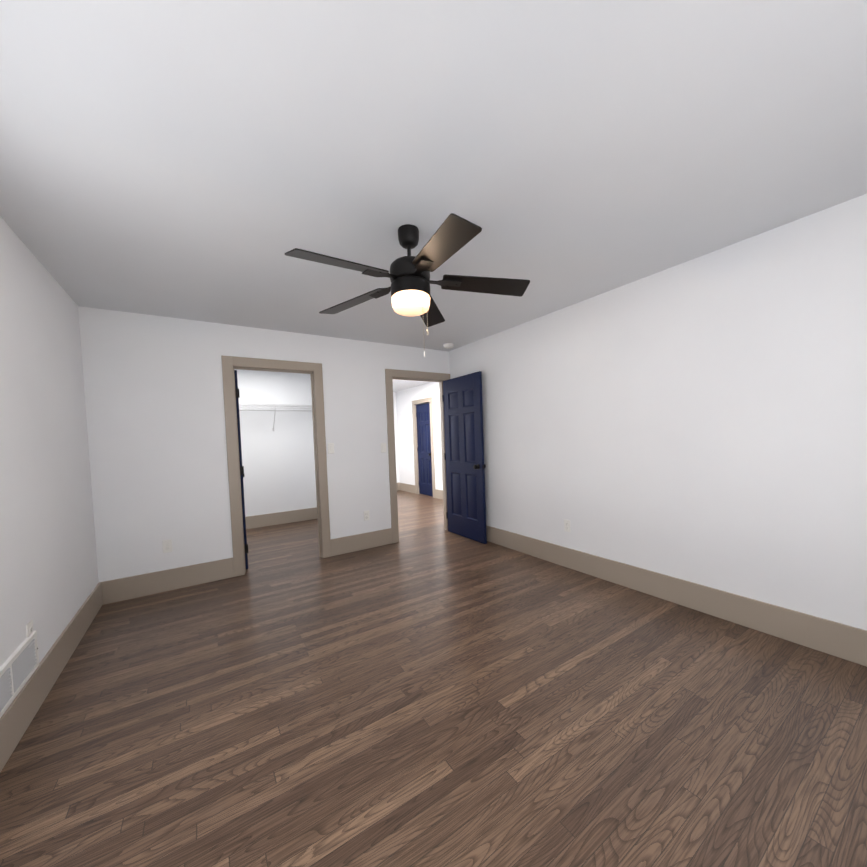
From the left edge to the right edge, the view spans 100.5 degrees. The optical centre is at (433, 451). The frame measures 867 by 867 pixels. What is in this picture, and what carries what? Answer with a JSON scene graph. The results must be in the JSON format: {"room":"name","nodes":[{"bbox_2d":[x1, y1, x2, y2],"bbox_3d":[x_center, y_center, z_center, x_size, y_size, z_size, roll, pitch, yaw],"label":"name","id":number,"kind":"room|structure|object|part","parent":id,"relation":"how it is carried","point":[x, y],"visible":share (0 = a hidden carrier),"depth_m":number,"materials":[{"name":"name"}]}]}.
{"room":"empty bedroom","nodes":[
{"label":"empty bedroom","id":0,"kind":"room"},
{"bbox_2d":[0,217,99,666],"bbox_3d":[-2.199,0.071,1.895,0.120,2.440,6.870,-4,3,-33],"label":"wall","id":1,"kind":"structure","parent":0,"point":[50,547],"depth_m":2.05,"materials":[{"name":"white paint"}]},
{"bbox_2d":[0,631,38,717],"bbox_3d":[-1.861,1.005,1.588,0.014,0.185,0.600,-4,3,-33],"label":"air vent","id":2,"kind":"object","parent":1,"relation":"in","point":[19,666],"visible":1,"depth_m":1.64,"materials":[{"name":"white plastic"}]},
{"bbox_2d":[26,620,32,646],"bbox_3d":[-2.003,0.904,1.792,0.008,0.115,0.070,-4,3,-33],"label":"electrical outlet","id":3,"kind":"object","parent":1,"relation":"attached to","point":[29,629],"visible":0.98,"depth_m":1.78,"materials":[{"name":"white plastic"}]},
{"bbox_2d":[0,581,103,771],"bbox_3d":[-1.526,1.205,1.094,0.018,0.190,4.520,-4,3,-33],"label":"baseboard","id":4,"kind":"structure","parent":1,"relation":"attached to","point":[21,712],"depth_m":1.87,"materials":[{"name":"beige wood"}]},
{"bbox_2d":[80,306,447,581],"bbox_3d":[-1.305,-0.045,3.984,3.600,2.440,0.120,-4,3,-33],"label":"wall","id":5,"kind":"structure","parent":0,"point":[156,413],"depth_m":3.30,"materials":[{"name":"white paint"}]},
{"bbox_2d":[162,539,172,552],"bbox_3d":[-2.380,0.845,3.223,0.070,0.115,0.008,-4,3,-33],"label":"electrical outlet","id":6,"kind":"object","parent":5,"relation":"attached to","point":[167,545],"visible":1,"depth_m":3.22,"materials":[{"name":"white plastic"}]},
{"bbox_2d":[104,557,233,603],"bbox_3d":[-2.339,1.148,3.250,0.945,0.190,0.016,-4,3,-33],"label":"baseboard","id":7,"kind":"structure","parent":5,"relation":"attached to","point":[126,588],"depth_m":3.21,"materials":[{"name":"beige wood"}]},
{"bbox_2d":[234,370,248,568],"bbox_3d":[-2.143,0.187,3.964,0.163,2.022,0.767,-4,3,-33],"label":"closet door","id":8,"kind":"structure","parent":5,"relation":"in","point":[242,475],"depth_m":3.65,"materials":[{"name":"blue wood"}]},
{"bbox_2d":[221,355,330,576],"bbox_3d":[-1.618,0.127,3.783,0.950,2.135,0.156,-4,3,-33],"label":"door frame","id":9,"kind":"structure","parent":5,"relation":"attached to","point":[230,364],"depth_m":3.61,"materials":[{"name":"beige wood"}]},
{"bbox_2d":[328,443,333,453],"bbox_3d":[-1.139,-0.037,4.014,0.070,0.115,0.010,-4,3,-33],"label":"light switch","id":10,"kind":"object","parent":5,"relation":"attached to","point":[330,448],"visible":1,"depth_m":4.01,"materials":[{"name":"white plastic"}]},
{"bbox_2d":[330,528,391,555],"bbox_3d":[-0.830,1.054,4.230,0.760,0.190,0.016,-4,3,-33],"label":"baseboard","id":11,"kind":"structure","parent":5,"relation":"attached to","point":[342,545],"depth_m":4.21,"materials":[{"name":"beige wood"}]},
{"bbox_2d":[364,511,369,520],"bbox_3d":[-0.788,0.756,4.257,0.070,0.115,0.008,-4,3,-33],"label":"electrical outlet","id":12,"kind":"object","parent":5,"relation":"attached to","point":[366,516],"visible":1,"depth_m":4.25,"materials":[{"name":"white plastic"}]},
{"bbox_2d":[381,443,385,452],"bbox_3d":[-0.603,-0.046,4.363,0.070,0.115,0.010,-4,3,-33],"label":"light switch","id":13,"kind":"object","parent":5,"relation":"attached to","point":[383,447],"visible":1,"depth_m":4.36,"materials":[{"name":"white plastic"}]},
{"bbox_2d":[385,369,449,542],"bbox_3d":[-0.180,0.037,4.717,0.964,2.135,0.156,-4,3,-33],"label":"door frame","id":14,"kind":"structure","parent":5,"relation":"attached to","point":[395,374],"depth_m":4.45,"materials":[{"name":"beige wood"}]},
{"bbox_2d":[442,371,486,543],"bbox_3d":[0.370,0.073,4.538,0.163,2.022,0.777,-4,3,-33],"label":"bedroom door","id":15,"kind":"structure","parent":5,"relation":"in","point":[464,453],"depth_m":4.48,"materials":[{"name":"blue wood"}]},
{"bbox_2d":[234,369,316,516],"bbox_3d":[-2.908,-0.047,5.459,2.580,2.440,0.120,-4,3,-33],"label":"wall","id":16,"kind":"structure","parent":0,"point":[278,463],"depth_m":5.65,"materials":[{"name":"white paint"}]},
{"bbox_2d":[239,404,311,430],"bbox_3d":[-2.796,-0.495,5.262,2.580,0.402,0.317,-4,3,-33],"label":"closet shelf","id":17,"kind":"object","parent":16,"relation":"attached to","point":[291,406],"visible":0.31,"depth_m":5.43,"materials":[{"name":"white wood"}]},
{"bbox_2d":[245,507,316,528],"bbox_3d":[-2.821,1.077,5.451,2.600,0.190,0.018,-4,3,-33],"label":"baseboard","id":18,"kind":"structure","parent":16,"relation":"attached to","point":[264,520],"depth_m":5.69,"materials":[{"name":"beige wood"}]},
{"bbox_2d":[393,392,398,482],"bbox_3d":[-1.841,-0.204,8.416,2.160,2.440,0.120,-4,3,-33],"label":"wall","id":19,"kind":"structure","parent":0,"point":[394,393],"depth_m":8.94,"materials":[{"name":"white paint"}]},
{"bbox_2d":[396,382,442,489],"bbox_3d":[0.253,-0.238,7.385,0.190,2.440,4.130,-4,3,-33],"label":"wall","id":20,"kind":"structure","parent":0,"point":[403,428],"depth_m":8.39,"materials":[{"name":"white paint"}]},
{"bbox_2d":[399,482,414,492],"bbox_3d":[-0.629,0.869,8.658,0.018,0.190,0.785,-4,3,-33],"label":"baseboard","id":21,"kind":"structure","parent":20,"relation":"attached to","point":[410,488],"depth_m":8.64,"materials":[{"name":"beige wood"}]},
{"bbox_2d":[412,397,434,497],"bbox_3d":[-0.173,-0.094,7.976,0.139,2.135,0.830,-4,3,-33],"label":"door frame","id":22,"kind":"structure","parent":20,"relation":"attached to","point":[419,402],"depth_m":8.16,"materials":[{"name":"beige wood"}]},
{"bbox_2d":[416,403,432,495],"bbox_3d":[-0.175,-0.045,7.980,0.163,2.022,0.644,-4,3,-33],"label":"hall door","id":23,"kind":"structure","parent":20,"relation":"in","point":[424,447],"depth_m":7.99,"materials":[{"name":"blue wood"}]},
{"bbox_2d":[435,489,442,499],"bbox_3d":[0.652,0.902,6.688,0.018,0.190,2.255,-4,3,-33],"label":"baseboard","id":24,"kind":"structure","parent":20,"relation":"attached to","point":[438,493],"depth_m":7.50,"materials":[{"name":"beige wood"}]},
{"bbox_2d":[0,490,866,866],"bbox_3d":[-0.568,1.205,4.108,5.500,0.120,9.130,-4,3,-33],"label":"floor","id":25,"kind":"structure","parent":0,"point":[426,690],"depth_m":1.59,"materials":[{"name":"brown wood"}]},
{"bbox_2d":[0,0,866,391],"bbox_3d":[-0.660,-1.351,4.005,5.500,0.120,9.130,-4,3,-33],"label":"ceiling","id":26,"kind":"structure","parent":0,"point":[208,160],"depth_m":1.42,"materials":[{"name":"white paint"}]},
{"bbox_2d":[285,213,529,356],"bbox_3d":[-0.138,-0.871,1.985,1.284,0.715,1.291,-4,3,-33],"label":"fan","id":27,"kind":"object","parent":26,"relation":"hanging from","point":[410,280],"visible":1,"depth_m":1.93,"materials":[{"name":"black metal"}]},
{"bbox_3d":[-0.125,-0.823,2.018,0.219,0.078,0.218,-4,3,-33],"label":"lamp shade","id":28,"kind":"part","parent":27,"relation":"part of","materials":[{"name":"white glass"}]},
{"bbox_2d":[443,343,453,348],"bbox_3d":[0.191,-1.321,4.518,0.132,0.044,0.132,-4,3,-33],"label":"smoke detector","id":29,"kind":"object","parent":26,"relation":"attached to","point":[448,345],"visible":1,"depth_m":4.47,"materials":[{"name":"white plastic"}]},
{"bbox_2d":[448,194,866,629],"bbox_3d":[1.526,-0.110,3.056,0.140,2.440,4.760,-4,3,-33],"label":"wall","id":30,"kind":"structure","parent":0,"point":[702,420],"depth_m":2.43,"materials":[{"name":"white paint"}]},
{"bbox_2d":[564,519,570,531],"bbox_3d":[1.270,0.705,3.428,0.008,0.115,0.070,-4,3,-33],"label":"electrical outlet","id":31,"kind":"object","parent":30,"relation":"attached to","point":[566,525],"visible":1,"depth_m":3.42,"materials":[{"name":"white plastic"}]},
{"bbox_2d":[486,525,866,666],"bbox_3d":[1.517,1.016,3.069,0.018,0.190,4.520,-4,3,-33],"label":"baseboard","id":32,"kind":"structure","parent":30,"relation":"attached to","point":[842,641],"depth_m":2.46,"materials":[{"name":"beige wood"}]}
]}

